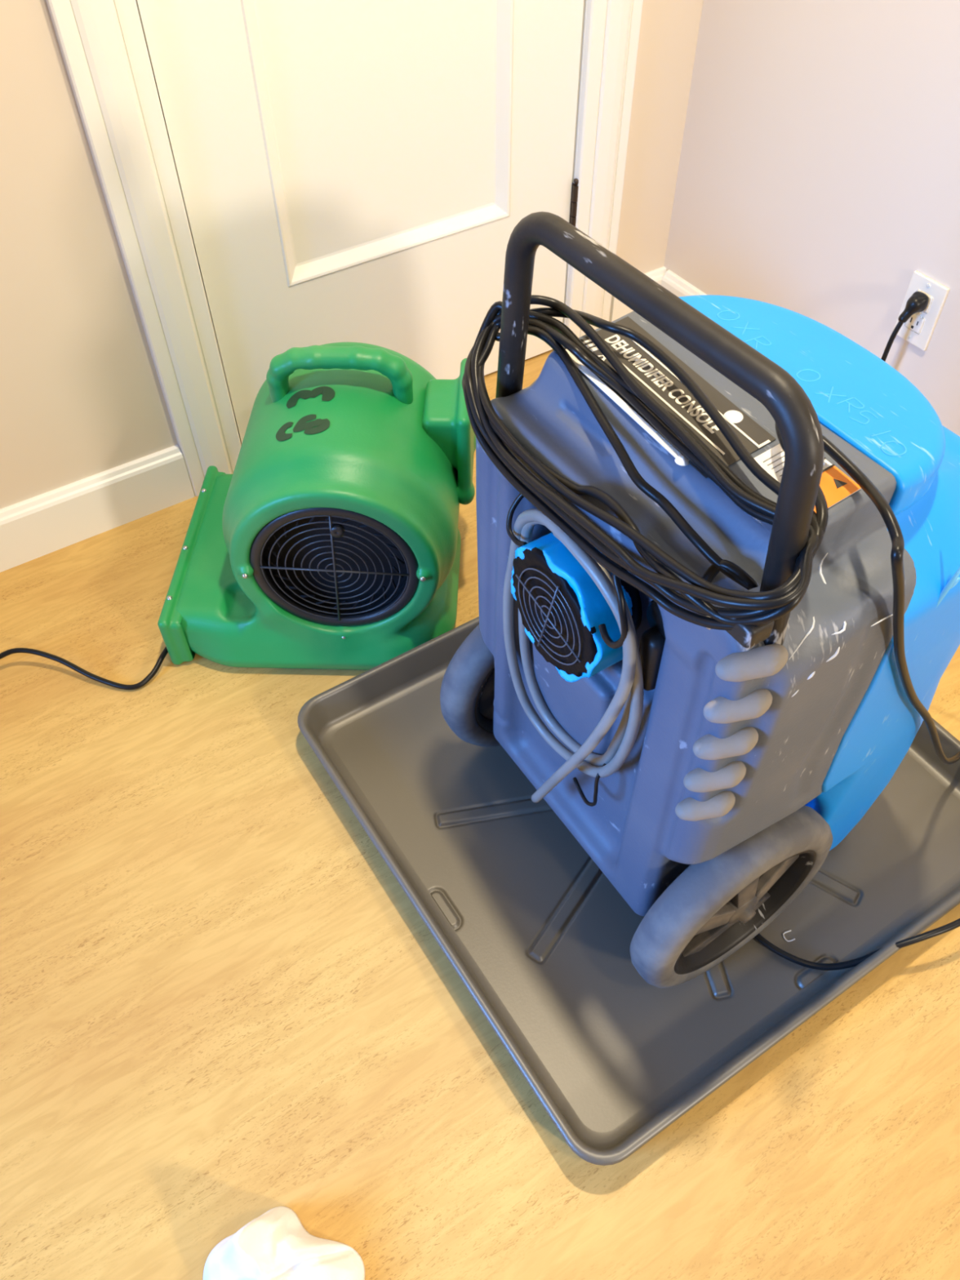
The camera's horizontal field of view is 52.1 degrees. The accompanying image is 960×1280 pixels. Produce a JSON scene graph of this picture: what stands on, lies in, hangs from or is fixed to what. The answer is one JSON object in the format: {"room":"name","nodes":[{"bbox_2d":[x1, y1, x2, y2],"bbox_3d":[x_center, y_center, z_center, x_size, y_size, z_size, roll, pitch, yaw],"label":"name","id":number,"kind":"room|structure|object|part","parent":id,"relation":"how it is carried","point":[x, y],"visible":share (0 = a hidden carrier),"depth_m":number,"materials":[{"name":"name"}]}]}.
{"room":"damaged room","nodes":[
{"label":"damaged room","id":0,"kind":"room"},
{"bbox_2d":[0,0,702,509],"bbox_3d":[-1.475,-0.663,0.553,4.620,2.450,0.120,-26,54,-20],"label":"wall","id":1,"kind":"structure","parent":0,"point":[82,397],"depth_m":1.53,"materials":[{"name":"beige paint"}]},
{"bbox_2d":[0,444,195,572],"bbox_3d":[-1.952,0.398,1.189,3.382,0.110,0.017,-26,54,-20],"label":"baseboard","id":2,"kind":"structure","parent":1,"relation":"attached to","point":[34,527],"depth_m":1.71,"materials":[{"name":"beige paint"}]},
{"bbox_2d":[45,0,241,496],"bbox_3d":[-0.490,-0.987,1.027,0.108,2.140,0.022,-26,54,-20],"label":"trim","id":3,"kind":"structure","parent":1,"relation":"attached to","point":[102,43],"depth_m":1.44,"materials":[{"name":"beige paint"}]},
{"bbox_2d":[135,0,583,444],"bbox_3d":[-0.140,-1.148,1.231,0.747,2.024,0.049,-26,54,-20],"label":"door","id":4,"kind":"structure","parent":1,"relation":"in","point":[366,171],"depth_m":1.62,"materials":[{"name":"beige paint"}]},
{"bbox_3d":[-0.140,-0.894,1.519,0.455,0.605,0.016,-26,54,-20],"label":"panel","id":5,"kind":"part","parent":4,"relation":"part of","materials":[{"name":"beige paint"}]},
{"bbox_2d":[562,0,643,337],"bbox_3d":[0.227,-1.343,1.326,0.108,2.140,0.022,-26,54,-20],"label":"trim","id":6,"kind":"structure","parent":1,"relation":"attached to","point":[612,27],"depth_m":1.79,"materials":[{"name":"beige paint"}]},
{"bbox_2d":[608,266,666,321],"bbox_3d":[0.344,-0.742,2.147,0.148,0.110,0.017,-26,54,-20],"label":"baseboard","id":7,"kind":"structure","parent":1,"relation":"attached to","point":[619,309],"depth_m":2.12,"materials":[{"name":"beige paint"}]},
{"bbox_2d":[0,349,959,1279],"bbox_3d":[-0.245,1.580,0.275,4.620,0.050,4.620,-26,54,-20],"label":"floor","id":8,"kind":"structure","parent":0,"point":[222,1006],"depth_m":1.17,"materials":[{"name":"beige wood"}]},
{"bbox_2d":[0,342,475,689],"bbox_3d":[-1.490,0.445,0.937,3.579,0.429,0.547,-29,55,-22],"label":"air mover","id":9,"kind":"object","parent":8,"relation":"on","point":[332,540],"visible":0.98,"depth_m":1.42,"materials":[{"name":"green plastic"}]},
{"bbox_3d":[-1.723,0.677,0.997,3.076,0.039,0.355,-33,57,-25],"label":"power cord","id":10,"kind":"part","parent":9,"relation":"part of","materials":[{"name":"black rubber"}]},
{"bbox_2d":[248,507,419,626],"bbox_3d":[-0.208,-0.102,1.407,0.243,0.243,0.011,1,50,1],"label":"grille","id":11,"kind":"object","parent":9,"relation":"attached to","point":[342,566],"depth_m":1.44,"materials":[{"name":"metal"}]},
{"bbox_3d":[-0.202,-0.378,1.412,0.211,0.096,0.039,1,50,1],"label":"carry handle","id":12,"kind":"part","parent":9,"relation":"part of","materials":[{"name":"green plastic"}]},
{"bbox_3d":[-0.051,-0.315,1.483,0.090,0.161,0.162,1,50,1],"label":"handle","id":13,"kind":"part","parent":9,"relation":"part of","materials":[{"name":"green plastic"}]},
{"bbox_2d":[203,1205,364,1279],"bbox_3d":[-0.204,0.646,0.982,0.169,0.085,0.155,0,50,0],"label":"cloth","id":14,"kind":"object","parent":8,"relation":"on","point":[275,1245],"visible":1,"depth_m":1.00,"materials":[{"name":"white fabric"}]},
{"bbox_2d":[297,616,959,1165],"bbox_3d":[0.243,0.192,1.382,0.772,0.062,0.734,-26,54,-20],"label":"drip tray","id":15,"kind":"object","parent":8,"relation":"on","point":[538,935],"visible":0.37,"depth_m":1.27,"materials":[{"name":"grey plastic"}]},
{"bbox_2d":[440,211,959,988],"bbox_3d":[0.503,-0.156,1.170,1.032,0.834,0.786,-26,54,-20],"label":"dehumidifier","id":16,"kind":"object","parent":15,"relation":"in","point":[772,506],"visible":0.95,"depth_m":0.87,"materials":[{"name":"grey plastic"}]},
{"bbox_2d":[512,546,597,677],"bbox_3d":[0.070,-0.022,0.956,0.007,0.138,0.135,-26,54,-20],"label":"grille","id":17,"kind":"object","parent":16,"relation":"attached to","point":[561,622],"depth_m":0.94,"materials":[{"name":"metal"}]},
{"bbox_2d":[502,508,644,803],"bbox_3d":[0.088,0.044,1.035,0.059,0.449,0.235,-26,54,-20],"label":"hose","id":18,"kind":"object","parent":16,"relation":"attached to","point":[629,691],"visible":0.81,"depth_m":0.98,"materials":[{"name":"grey plastic"}]},
{"bbox_3d":[0.127,-0.168,0.808,0.027,0.266,0.398,-26,54,-20],"label":"push handle","id":19,"kind":"part","parent":16,"relation":"part of","materials":[{"name":"black paint"}]},
{"bbox_2d":[664,0,959,436],"bbox_3d":[1.670,-0.130,0.078,0.120,2.450,4.500,-26,54,-20],"label":"wall","id":20,"kind":"structure","parent":0,"point":[819,167],"depth_m":1.68,"materials":[{"name":"beige paint"}]},
{"bbox_2d":[661,270,706,297],"bbox_3d":[1.623,0.664,0.940,0.017,0.110,4.482,-26,54,-20],"label":"baseboard","id":21,"kind":"structure","parent":20,"relation":"attached to","point":[675,284],"depth_m":2.10,"materials":[{"name":"beige paint"}]},
{"bbox_2d":[893,270,949,351],"bbox_3d":[0.734,-0.548,1.638,0.009,0.114,0.070,-26,54,-20],"label":"wall outlet","id":22,"kind":"object","parent":20,"relation":"attached to","point":[918,329],"visible":0.76,"depth_m":1.63,"materials":[{"name":"beige plastic"}]},
{"bbox_2d":[904,313,924,333],"bbox_3d":[0.733,-0.535,1.652,0.005,0.029,0.033,-26,54,-20],"label":"receptacle","id":23,"kind":"object","parent":22,"relation":"attached to","point":[915,324],"depth_m":1.65,"materials":[{"name":"beige plastic"}]},
{"bbox_2d":[916,289,933,313],"bbox_3d":[0.732,-0.560,1.623,0.005,0.029,0.033,-26,54,-20],"label":"receptacle","id":24,"kind":"object","parent":22,"relation":"attached to","point":[929,309],"depth_m":1.61,"materials":[{"name":"beige plastic"}]}
]}

